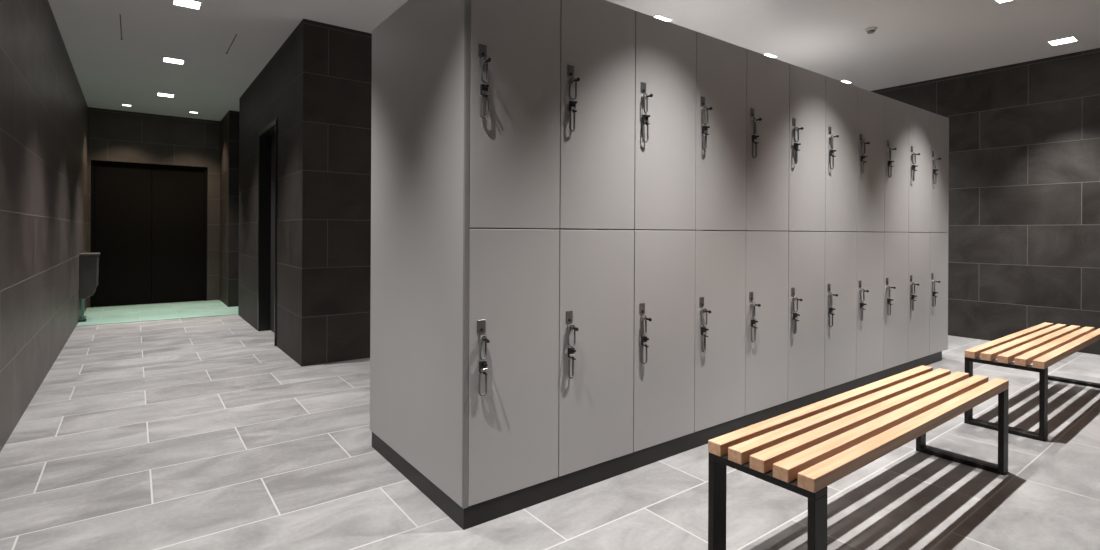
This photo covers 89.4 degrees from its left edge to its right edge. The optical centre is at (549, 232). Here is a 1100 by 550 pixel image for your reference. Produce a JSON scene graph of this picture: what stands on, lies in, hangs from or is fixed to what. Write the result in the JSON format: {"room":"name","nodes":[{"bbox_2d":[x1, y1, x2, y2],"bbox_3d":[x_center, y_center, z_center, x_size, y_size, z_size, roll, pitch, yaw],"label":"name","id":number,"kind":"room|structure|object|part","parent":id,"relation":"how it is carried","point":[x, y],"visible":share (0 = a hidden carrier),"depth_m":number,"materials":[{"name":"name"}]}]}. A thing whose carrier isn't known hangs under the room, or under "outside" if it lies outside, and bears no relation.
{"room":"changing room","nodes":[
{"label":"changing room","id":0,"kind":"room"},
{"bbox_2d":[0,0,87,451],"bbox_3d":[-3.492,-0.333,3.693,0.100,2.870,14.900,0,0,-37],"label":"wall","id":1,"kind":"structure","parent":0,"point":[44,108],"depth_m":3.77,"materials":[{"name":"tile"}]},
{"bbox_2d":[79,252,99,297],"bbox_3d":[-5.786,0.537,6.988,0.185,0.545,0.440,0,0,-37],"label":"sink","id":2,"kind":"object","parent":1,"relation":"attached to","point":[88,262],"depth_m":6.82,"materials":[{"name":"grey ceramic"}]},
{"bbox_2d":[151,252,151,291],"bbox_3d":[-6.280,-0.348,9.613,2.533,2.870,2.080,0,0,-37],"label":"wall","id":3,"kind":"structure","parent":0,"point":[151,252],"depth_m":10.08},
{"bbox_2d":[87,107,219,307],"bbox_3d":[-5.621,-0.344,8.733,2.533,2.870,0.120,0,0,-37],"label":"wall","id":4,"kind":"structure","parent":0,"point":[113,135],"depth_m":8.49,"materials":[{"name":"tile"}]},
{"bbox_2d":[90,160,206,307],"bbox_3d":[-6.050,0.029,8.438,1.430,2.120,0.080,0,0,-37],"label":"door","id":5,"kind":"structure","parent":4,"relation":"in","point":[138,210],"depth_m":8.40,"materials":[{"name":"black wood"}]},
{"bbox_2d":[76,300,237,326],"bbox_3d":[-5.068,1.091,7.903,2.431,0.006,1.880,0,0,-37],"label":"floor","id":6,"kind":"structure","parent":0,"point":[194,309],"depth_m":7.53,"materials":[{"name":"green tile"}]},
{"bbox_2d":[79,300,85,321],"bbox_3d":[-5.669,0.953,6.737,0.070,0.264,0.075,0,0,-37],"label":"pedestal","id":7,"kind":"object","parent":6,"relation":"on","point":[82,319],"visible":1,"depth_m":6.73,"materials":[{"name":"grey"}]},
{"bbox_3d":[-5.666,0.941,6.737,0.026,0.240,0.012,0,0,-37],"label":"glass panel","id":8,"kind":"part","parent":7,"relation":"part of","materials":[{"name":"glass"}]},
{"bbox_2d":[219,110,238,306],"bbox_3d":[-4.625,-0.339,8.766,0.900,2.870,1.020,0,0,-37],"label":"wall pier","id":9,"kind":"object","parent":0,"point":[229,125],"visible":0.36,"depth_m":8.15,"materials":[{"name":"tile"}]},
{"bbox_2d":[238,19,371,366],"bbox_3d":[-0.595,-0.318,7.830,6.210,2.870,3.470,0,0,-37],"label":"wall","id":10,"kind":"structure","parent":0,"point":[317,85],"depth_m":4.81,"materials":[{"name":"tile"}]},
{"bbox_2d":[258,118,277,345],"bbox_3d":[-2.882,-0.005,5.856,0.214,2.220,1.030,0,0,-37],"label":"door","id":11,"kind":"structure","parent":10,"relation":"in","point":[268,136],"depth_m":6.19,"materials":[{"name":"black plastic"}]},
{"bbox_2d":[0,292,1099,549],"bbox_3d":[-0.356,1.168,6.046,7.953,0.100,15.100,0,0,-37],"label":"floor","id":12,"kind":"structure","parent":0,"point":[199,433],"depth_m":2.53,"materials":[{"name":"tile"}]},
{"bbox_2d":[370,0,470,508],"bbox_3d":[-0.620,-0.008,2.496,0.022,2.086,1.031,0,0,-37],"label":"end panel","id":13,"kind":"object","parent":12,"relation":"on","point":[420,106],"visible":1,"depth_m":2.38,"materials":[{"name":"laminate"}]},
{"bbox_3d":[-0.315,-0.007,2.089,0.022,2.086,0.013,0,0,-37],"label":"corner trim","id":14,"kind":"part","parent":13,"relation":"part of","materials":[{"name":"grey metal"}]},
{"bbox_2d":[468,0,560,505],"bbox_3d":[-0.432,-0.007,2.622,0.432,2.086,1.055,0,0,-37],"label":"locker","id":15,"kind":"object","parent":12,"relation":"on","point":[515,151],"visible":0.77,"depth_m":2.21,"materials":[{"name":"grey laminate"}]},
{"bbox_3d":[-0.263,0.359,2.120,0.036,0.048,0.004,0,0,-37],"label":"number plate","id":16,"kind":"part","parent":15,"relation":"part of","materials":[{"name":"silver metal"}]},
{"bbox_3d":[-0.257,-0.692,2.120,0.036,0.048,0.004,0,0,-37],"label":"number plate","id":17,"kind":"part","parent":15,"relation":"part of","materials":[{"name":"silver metal"}]},
{"bbox_2d":[478,335,489,395],"bbox_3d":[-0.244,0.506,2.095,0.035,0.233,0.055,0,0,-37],"label":"key","id":18,"kind":"object","parent":15,"relation":"hanging from","point":[483,365],"visible":1,"depth_m":2.10,"materials":[{"name":"black plastic"}]},
{"bbox_2d":[480,58,490,118],"bbox_3d":[-0.239,-0.545,2.095,0.035,0.233,0.055,0,0,-37],"label":"key","id":19,"kind":"object","parent":15,"relation":"hanging from","point":[484,92],"visible":1,"depth_m":2.10,"materials":[{"name":"black plastic"}]},
{"bbox_3d":[-0.139,0.512,2.227,0.428,1.046,0.019,0,0,-37],"label":"door","id":20,"kind":"part","parent":15,"relation":"part of","materials":[{"name":"laminate"}]},
{"bbox_3d":[-0.134,-0.531,2.227,0.428,1.030,0.019,0,0,-37],"label":"door","id":21,"kind":"part","parent":15,"relation":"part of","materials":[{"name":"laminate"}]},
{"bbox_2d":[557,0,634,476],"bbox_3d":[-0.081,-0.005,2.885,0.446,2.086,1.055,0,0,-37],"label":"locker","id":22,"kind":"object","parent":12,"relation":"on","point":[596,215],"visible":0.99,"depth_m":2.47,"materials":[{"name":"grey laminate"}]},
{"bbox_3d":[0.083,0.360,2.379,0.036,0.048,0.004,0,0,-37],"label":"number plate","id":23,"kind":"part","parent":22,"relation":"part of","materials":[{"name":"silver metal"}]},
{"bbox_3d":[0.088,-0.691,2.379,0.036,0.048,0.004,0,0,-37],"label":"number plate","id":24,"kind":"part","parent":22,"relation":"part of","materials":[{"name":"silver metal"}]},
{"bbox_2d":[567,324,578,378],"bbox_3d":[0.101,0.508,2.353,0.036,0.233,0.055,0,0,-37],"label":"key","id":25,"kind":"object","parent":22,"relation":"hanging from","point":[571,351],"visible":1,"depth_m":2.36,"materials":[{"name":"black metal"}]},
{"bbox_2d":[569,77,579,131],"bbox_3d":[0.107,-0.543,2.353,0.036,0.233,0.055,0,0,-37],"label":"key","id":26,"kind":"object","parent":22,"relation":"hanging from","point":[572,104],"visible":1,"depth_m":2.36,"materials":[{"name":"black metal"}]},
{"bbox_3d":[0.212,0.514,2.490,0.442,1.046,0.019,0,0,-37],"label":"door","id":27,"kind":"part","parent":22,"relation":"part of","materials":[{"name":"laminate"}]},
{"bbox_3d":[0.217,-0.529,2.490,0.442,1.030,0.019,0,0,-37],"label":"door","id":28,"kind":"part","parent":22,"relation":"part of","materials":[{"name":"laminate"}]},
{"bbox_2d":[372,351,941,529],"bbox_3d":[1.276,1.086,3.911,4.752,0.082,1.006,0,0,-37],"label":"plinth","id":29,"kind":"object","parent":12,"relation":"on","point":[477,514],"visible":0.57,"depth_m":2.57,"materials":[{"name":"black"}]},
{"bbox_2d":[632,11,695,451],"bbox_3d":[0.276,-0.004,3.152,0.446,2.086,1.055,0,0,-37],"label":"locker","id":30,"kind":"object","parent":12,"relation":"on","point":[665,52],"visible":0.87,"depth_m":2.74,"materials":[{"name":"grey laminate"}]},
{"bbox_3d":[0.440,0.362,2.646,0.036,0.048,0.004,0,0,-37],"label":"number plate","id":31,"kind":"part","parent":30,"relation":"part of","materials":[{"name":"silver metal"}]},
{"bbox_3d":[0.445,-0.689,2.646,0.036,0.048,0.004,0,0,-37],"label":"number plate","id":32,"kind":"part","parent":30,"relation":"part of","materials":[{"name":"silver metal"}]},
{"bbox_2d":[641,315,651,363],"bbox_3d":[0.458,0.510,2.620,0.035,0.233,0.055,0,0,-37],"label":"key","id":33,"kind":"object","parent":30,"relation":"hanging from","point":[644,338],"visible":1,"depth_m":2.63,"materials":[{"name":"black metal"}]},
{"bbox_2d":[642,93,652,141],"bbox_3d":[0.463,-0.541,2.620,0.035,0.233,0.055,0,0,-37],"label":"key","id":34,"kind":"object","parent":30,"relation":"hanging from","point":[645,120],"visible":1,"depth_m":2.63,"materials":[{"name":"black metal"}]},
{"bbox_3d":[0.569,0.515,2.757,0.442,1.046,0.019,0,0,-37],"label":"door","id":35,"kind":"part","parent":30,"relation":"part of","materials":[{"name":"laminate"}]},
{"bbox_3d":[0.574,-0.527,2.757,0.442,1.030,0.019,0,0,-37],"label":"door","id":36,"kind":"part","parent":30,"relation":"part of","materials":[{"name":"laminate"}]},
{"bbox_2d":[692,32,746,431],"bbox_3d":[0.632,-0.002,3.419,0.446,2.086,1.055,0,0,-37],"label":"locker","id":37,"kind":"object","parent":12,"relation":"on","point":[721,66],"visible":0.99,"depth_m":3.00,"materials":[{"name":"grey laminate"}]},
{"bbox_3d":[0.796,0.364,2.913,0.036,0.048,0.004,0,0,-37],"label":"number plate","id":38,"kind":"part","parent":37,"relation":"part of","materials":[{"name":"silver metal"}]},
{"bbox_3d":[0.801,-0.687,2.913,0.036,0.048,0.004,0,0,-37],"label":"number plate","id":39,"kind":"part","parent":37,"relation":"part of","materials":[{"name":"silver metal"}]},
{"bbox_2d":[701,308,710,351],"bbox_3d":[0.814,0.511,2.887,0.036,0.233,0.055,0,0,-37],"label":"key","id":40,"kind":"object","parent":37,"relation":"hanging from","point":[703,329],"visible":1,"depth_m":2.89,"materials":[{"name":"black metal"}]},
{"bbox_2d":[702,106,712,150],"bbox_3d":[0.820,-0.539,2.887,0.036,0.233,0.055,0,0,-37],"label":"key","id":41,"kind":"object","parent":37,"relation":"hanging from","point":[704,128],"visible":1,"depth_m":2.89,"materials":[{"name":"black metal"}]},
{"bbox_3d":[0.925,0.517,3.024,0.442,1.046,0.019,0,0,-37],"label":"door","id":42,"kind":"part","parent":37,"relation":"part of","materials":[{"name":"laminate"}]},
{"bbox_3d":[0.931,-0.526,3.024,0.442,1.030,0.019,0,0,-37],"label":"door","id":43,"kind":"part","parent":37,"relation":"part of","materials":[{"name":"laminate"}]},
{"bbox_2d":[743,49,788,414],"bbox_3d":[0.989,0.000,3.686,0.446,2.086,1.055,0,0,-37],"label":"locker","id":44,"kind":"object","parent":12,"relation":"on","point":[767,91],"visible":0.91,"depth_m":3.28,"materials":[{"name":"grey laminate"}]},
{"bbox_3d":[1.153,0.366,3.180,0.036,0.048,0.004,0,0,-37],"label":"number plate","id":45,"kind":"part","parent":44,"relation":"part of","materials":[{"name":"silver metal"}]},
{"bbox_3d":[1.158,-0.685,3.180,0.036,0.048,0.004,0,0,-37],"label":"number plate","id":46,"kind":"part","parent":44,"relation":"part of","materials":[{"name":"silver metal"}]},
{"bbox_2d":[751,302,760,342],"bbox_3d":[1.171,0.513,3.154,0.035,0.233,0.055,0,0,-37],"label":"key","id":47,"kind":"object","parent":44,"relation":"hanging from","point":[753,321],"visible":1,"depth_m":3.16,"materials":[{"name":"black metal"}]},
{"bbox_2d":[752,117,761,157],"bbox_3d":[1.176,-0.538,3.154,0.035,0.233,0.055,0,0,-37],"label":"key","id":48,"kind":"object","parent":44,"relation":"hanging from","point":[754,137],"visible":1,"depth_m":3.16,"materials":[{"name":"black metal"}]},
{"bbox_3d":[1.282,0.519,3.291,0.442,1.046,0.019,0,0,-37],"label":"door","id":49,"kind":"part","parent":44,"relation":"part of","materials":[{"name":"laminate"}]},
{"bbox_3d":[1.287,-0.524,3.291,0.442,1.030,0.019,0,0,-37],"label":"door","id":50,"kind":"part","parent":44,"relation":"part of","materials":[{"name":"laminate"}]},
{"bbox_2d":[786,64,825,400],"bbox_3d":[1.346,0.002,3.953,0.446,2.086,1.055,0,0,-37],"label":"locker","id":51,"kind":"object","parent":12,"relation":"on","point":[807,88],"visible":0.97,"depth_m":3.54,"materials":[{"name":"grey laminate"}]},
{"bbox_2d":[793,297,802,333],"bbox_3d":[1.528,0.515,3.421,0.036,0.233,0.055,0,0,-37],"label":"key","id":52,"kind":"object","parent":51,"relation":"hanging from","point":[795,315],"visible":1,"depth_m":3.43,"materials":[{"name":"black metal"}]},
{"bbox_2d":[794,127,802,163],"bbox_3d":[1.533,-0.536,3.421,0.036,0.233,0.055,0,0,-37],"label":"key","id":53,"kind":"object","parent":51,"relation":"hanging from","point":[796,147],"visible":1,"depth_m":3.43,"materials":[{"name":"black metal"}]},
{"bbox_3d":[1.638,0.521,3.558,0.442,1.046,0.019,0,0,-37],"label":"door","id":54,"kind":"part","parent":51,"relation":"part of","materials":[{"name":"laminate"}]},
{"bbox_3d":[1.644,-0.522,3.558,0.442,1.030,0.019,0,0,-37],"label":"door","id":55,"kind":"part","parent":51,"relation":"part of","materials":[{"name":"laminate"}]},
{"bbox_2d":[822,76,856,389],"bbox_3d":[1.702,0.004,4.220,0.446,2.086,1.055,0,0,-37],"label":"locker","id":56,"kind":"object","parent":12,"relation":"on","point":[841,97],"visible":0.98,"depth_m":3.81,"materials":[{"name":"grey laminate"}]},
{"bbox_2d":[829,292,837,326],"bbox_3d":[1.884,0.517,3.688,0.035,0.233,0.055,0,0,-37],"label":"key","id":57,"kind":"object","parent":56,"relation":"hanging from","point":[831,308],"visible":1,"depth_m":3.69,"materials":[{"name":"black metal"}]},
{"bbox_2d":[830,135,838,168],"bbox_3d":[1.890,-0.534,3.688,0.035,0.233,0.055,0,0,-37],"label":"key","id":58,"kind":"object","parent":56,"relation":"hanging from","point":[832,136],"visible":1,"depth_m":3.69,"materials":[{"name":"black metal"}]},
{"bbox_3d":[1.995,0.523,3.825,0.442,1.046,0.019,0,0,-37],"label":"door","id":59,"kind":"part","parent":56,"relation":"part of","materials":[{"name":"laminate"}]},
{"bbox_3d":[2.001,-0.520,3.825,0.442,1.030,0.019,0,0,-37],"label":"door","id":60,"kind":"part","parent":56,"relation":"part of","materials":[{"name":"laminate"}]},
{"bbox_2d":[708,365,1008,549],"bbox_3d":[1.345,0.911,2.235,1.783,0.432,0.362,0,0,-37],"label":"bench","id":61,"kind":"object","parent":12,"relation":"on","point":[803,451],"visible":1,"depth_m":1.94,"materials":[{"name":"brown wood"}]},
{"bbox_3d":[0.560,0.927,1.860,0.070,0.349,0.022,0,0,-37],"label":"leg","id":62,"kind":"part","parent":61,"relation":"part of","materials":[{"name":"black metal"}]},
{"bbox_3d":[0.764,0.928,1.588,0.070,0.349,0.022,0,0,-37],"label":"leg","id":63,"kind":"part","parent":61,"relation":"part of","materials":[{"name":"black metal"}]},
{"bbox_3d":[1.925,0.934,2.882,0.070,0.349,0.022,0,0,-37],"label":"leg","id":64,"kind":"part","parent":61,"relation":"part of","materials":[{"name":"black metal"}]},
{"bbox_3d":[2.129,0.935,2.610,0.070,0.349,0.022,0,0,-37],"label":"leg","id":65,"kind":"part","parent":61,"relation":"part of","materials":[{"name":"black metal"}]},
{"bbox_2d":[856,87,884,378],"bbox_3d":[2.059,0.006,4.487,0.446,2.086,1.055,0,0,-37],"label":"locker","id":66,"kind":"object","parent":12,"relation":"on","point":[870,105],"visible":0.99,"depth_m":4.08,"materials":[{"name":"grey laminate"}]},
{"bbox_2d":[860,288,868,320],"bbox_3d":[2.241,0.519,3.955,0.036,0.233,0.055,0,0,-37],"label":"key","id":67,"kind":"object","parent":66,"relation":"hanging from","point":[862,304],"visible":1,"depth_m":3.96,"materials":[{"name":"black metal"}]},
{"bbox_2d":[861,141,869,173],"bbox_3d":[2.246,-0.532,3.955,0.036,0.233,0.055,0,0,-37],"label":"key","id":68,"kind":"object","parent":66,"relation":"hanging from","point":[862,155],"visible":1,"depth_m":3.96,"materials":[{"name":"black metal"}]},
{"bbox_3d":[2.352,0.525,4.092,0.442,1.046,0.019,0,0,-37],"label":"door","id":69,"kind":"part","parent":66,"relation":"part of","materials":[{"name":"laminate"}]},
{"bbox_3d":[2.357,-0.518,4.092,0.442,1.030,0.019,0,0,-37],"label":"door","id":70,"kind":"part","parent":66,"relation":"part of","materials":[{"name":"laminate"}]},
{"bbox_2d":[883,96,908,369],"bbox_3d":[2.416,0.007,4.754,0.446,2.086,1.055,0,0,-37],"label":"locker","id":71,"kind":"object","parent":12,"relation":"on","point":[896,188],"visible":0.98,"depth_m":4.35,"materials":[{"name":"grey laminate"}]},
{"bbox_2d":[887,285,895,315],"bbox_3d":[2.597,0.521,4.222,0.035,0.233,0.055,0,0,-37],"label":"key","id":72,"kind":"object","parent":71,"relation":"hanging from","point":[889,299],"visible":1,"depth_m":4.23,"materials":[{"name":"black plastic"}]},
{"bbox_2d":[888,147,896,177],"bbox_3d":[2.603,-0.530,4.222,0.035,0.233,0.055,0,0,-37],"label":"key","id":73,"kind":"object","parent":71,"relation":"hanging from","point":[890,149],"visible":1,"depth_m":4.23,"materials":[{"name":"black metal"}]},
{"bbox_3d":[2.708,0.526,4.359,0.442,1.046,0.019,0,0,-37],"label":"door","id":74,"kind":"part","parent":71,"relation":"part of","materials":[{"name":"laminate"}]},
{"bbox_3d":[2.714,-0.516,4.359,0.442,1.030,0.019,0,0,-37],"label":"door","id":75,"kind":"part","parent":71,"relation":"part of","materials":[{"name":"laminate"}]},
{"bbox_2d":[906,105,930,361],"bbox_3d":[2.772,0.009,5.021,0.446,2.086,1.055,0,0,-37],"label":"locker","id":76,"kind":"object","parent":12,"relation":"on","point":[919,119],"visible":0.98,"depth_m":4.61,"materials":[{"name":"grey laminate"}]},
{"bbox_2d":[911,282,919,310],"bbox_3d":[2.954,0.523,4.489,0.036,0.233,0.055,0,0,-37],"label":"key","id":77,"kind":"object","parent":76,"relation":"hanging from","point":[912,296],"visible":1,"depth_m":4.50,"materials":[{"name":"black plastic"}]},
{"bbox_2d":[912,153,919,180],"bbox_3d":[2.959,-0.528,4.489,0.036,0.233,0.055,0,0,-37],"label":"key","id":78,"kind":"object","parent":76,"relation":"hanging from","point":[913,166],"visible":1,"depth_m":4.50,"materials":[{"name":"black plastic"}]},
{"bbox_3d":[3.065,0.528,4.626,0.442,1.046,0.019,0,0,-37],"label":"door","id":79,"kind":"part","parent":76,"relation":"part of","materials":[{"name":"laminate"}]},
{"bbox_3d":[3.070,-0.515,4.626,0.442,1.030,0.019,0,0,-37],"label":"door","id":80,"kind":"part","parent":76,"relation":"part of","materials":[{"name":"laminate"}]},
{"bbox_2d":[927,112,947,354],"bbox_3d":[3.113,0.011,5.276,0.407,2.086,1.055,0,0,-37],"label":"locker","id":81,"kind":"object","parent":12,"relation":"on","point":[938,130],"visible":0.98,"depth_m":4.88,"materials":[{"name":"grey laminate"}]},
{"bbox_2d":[932,280,939,306],"bbox_3d":[3.311,0.524,4.756,0.035,0.233,0.055,0,0,-37],"label":"key","id":82,"kind":"object","parent":81,"relation":"hanging from","point":[934,291],"visible":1,"depth_m":4.76,"materials":[{"name":"black plastic"}]},
{"bbox_2d":[933,157,940,183],"bbox_3d":[3.316,-0.527,4.756,0.035,0.233,0.055,0,0,-37],"label":"key","id":83,"kind":"object","parent":81,"relation":"hanging from","point":[935,159],"visible":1,"depth_m":4.76,"materials":[{"name":"black plastic"}]},
{"bbox_3d":[3.406,0.530,4.882,0.403,1.046,0.019,0,0,-37],"label":"door","id":84,"kind":"part","parent":81,"relation":"part of","materials":[{"name":"laminate"}]},
{"bbox_3d":[3.412,-0.513,4.882,0.403,1.030,0.019,0,0,-37],"label":"door","id":85,"kind":"part","parent":81,"relation":"part of","materials":[{"name":"laminate"}]},
{"bbox_2d":[945,118,948,348],"bbox_3d":[3.276,0.012,5.414,0.018,2.086,1.030,0,0,-37],"label":"end panel","id":86,"kind":"object","parent":81,"relation":"attached to","point":[948,118],"visible":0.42,"depth_m":5.00,"materials":[{"name":"laminate"}]},
{"bbox_2d":[964,322,1099,441],"bbox_3d":[3.276,0.921,3.681,1.783,0.432,0.362,0,0,-37],"label":"bench","id":87,"kind":"object","parent":12,"relation":"on","point":[1043,345],"visible":0.98,"depth_m":3.30,"materials":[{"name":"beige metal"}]},
{"bbox_3d":[2.492,0.937,3.306,0.070,0.349,0.022,0,0,-37],"label":"leg","id":88,"kind":"part","parent":87,"relation":"part of","materials":[{"name":"black metal"}]},
{"bbox_3d":[2.696,0.938,3.034,0.070,0.349,0.022,0,0,-37],"label":"leg","id":89,"kind":"part","parent":87,"relation":"part of","materials":[{"name":"black metal"}]},
{"bbox_2d":[48,0,1099,120],"bbox_3d":[-0.341,-1.802,6.046,7.953,0.100,15.100,0,0,-37],"label":"ceiling","id":90,"kind":"structure","parent":0,"point":[913,41],"depth_m":4.92,"materials":[{"name":"paint"}]},
{"bbox_2d":[119,14,122,39],"bbox_3d":[-3.711,-1.768,4.804,0.018,0.002,0.750,0,0,-37],"label":"ceiling slot","id":91,"kind":"object","parent":90,"relation":"attached to","point":[119,14],"visible":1,"depth_m":4.80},
{"bbox_2d":[157,92,174,97],"bbox_3d":[-4.973,-1.773,7.188,0.185,0.006,0.185,0,0,-37],"label":"recessed light","id":92,"kind":"object","parent":90,"relation":"in","point":[158,94],"visible":1,"depth_m":7.20,"materials":[{"name":"white plastic"}]},
{"bbox_2d":[158,93,172,96],"bbox_3d":[-4.973,-1.774,7.188,0.162,0.004,0.162,0,0,-37],"label":"diffuser","id":93,"kind":"object","parent":92,"relation":"attached to","point":[159,94],"depth_m":7.20,"materials":[{"name":"white plastic"}]},
{"bbox_2d":[162,57,184,64],"bbox_3d":[-3.882,-1.767,5.731,0.185,0.006,0.185,0,0,-37],"label":"recessed light","id":94,"kind":"object","parent":90,"relation":"in","point":[165,59],"visible":1,"depth_m":5.72,"materials":[{"name":"white plastic"}]},
{"bbox_2d":[164,58,182,63],"bbox_3d":[-3.882,-1.768,5.731,0.162,0.004,0.162,0,0,-37],"label":"diffuser","id":95,"kind":"object","parent":94,"relation":"attached to","point":[169,60],"depth_m":5.72,"materials":[{"name":"white plastic"}]},
{"bbox_2d":[172,0,202,9],"bbox_3d":[-2.792,-1.762,4.274,0.185,0.006,0.185,0,0,-37],"label":"recessed light","id":96,"kind":"object","parent":90,"relation":"in","point":[192,3],"visible":1,"depth_m":4.28,"materials":[{"name":"white plastic"}]},
{"bbox_2d":[653,14,672,21],"bbox_3d":[0.881,-1.742,4.575,0.185,0.006,0.185,0,0,-37],"label":"recessed light","id":97,"kind":"object","parent":90,"relation":"in","point":[664,18],"visible":0.37,"depth_m":4.51,"materials":[{"name":"white plastic"}]},
{"bbox_2d":[655,15,669,20],"bbox_3d":[0.881,-1.743,4.575,0.162,0.004,0.162,0,0,-37],"label":"diffuser","id":98,"kind":"object","parent":97,"relation":"attached to","point":[664,18],"depth_m":4.51,"materials":[{"name":"white plastic"}]},
{"bbox_2d":[763,53,777,57],"bbox_3d":[2.129,-1.736,5.510,0.185,0.006,0.185,0,0,-37],"label":"recessed light","id":99,"kind":"object","parent":90,"relation":"in","point":[766,54],"visible":0.34,"depth_m":5.46,"materials":[{"name":"white plastic"}]},
{"bbox_2d":[865,27,876,33],"bbox_3d":[2.741,-1.717,4.744,0.090,0.037,0.090,0,0,-37],"label":"smoke detector","id":100,"kind":"object","parent":90,"relation":"attached to","point":[871,30],"visible":1,"depth_m":4.72,"materials":[{"name":"white plastic"}]},
{"bbox_2d":[994,0,1011,3],"bbox_3d":[3.377,-1.730,4.077,0.185,0.006,0.185,0,0,-37],"label":"recessed light","id":101,"kind":"object","parent":90,"relation":"in","point":[997,1],"visible":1,"depth_m":4.16,"materials":[{"name":"white plastic"}]},
{"bbox_2d":[1047,36,1078,45],"bbox_3d":[4.626,-1.723,5.012,0.185,0.006,0.185,0,0,-37],"label":"recessed light","id":102,"kind":"object","parent":90,"relation":"in","point":[1072,38],"visible":1,"depth_m":5.01,"materials":[{"name":"white plastic"}]},
{"bbox_2d":[871,48,1099,354],"bbox_3d":[5.075,-0.289,5.354,0.100,2.870,7.290,0,0,-37],"label":"wall","id":103,"kind":"structure","parent":0,"point":[1024,222],"depth_m":5.63,"materials":[{"name":"tile"}]}
]}

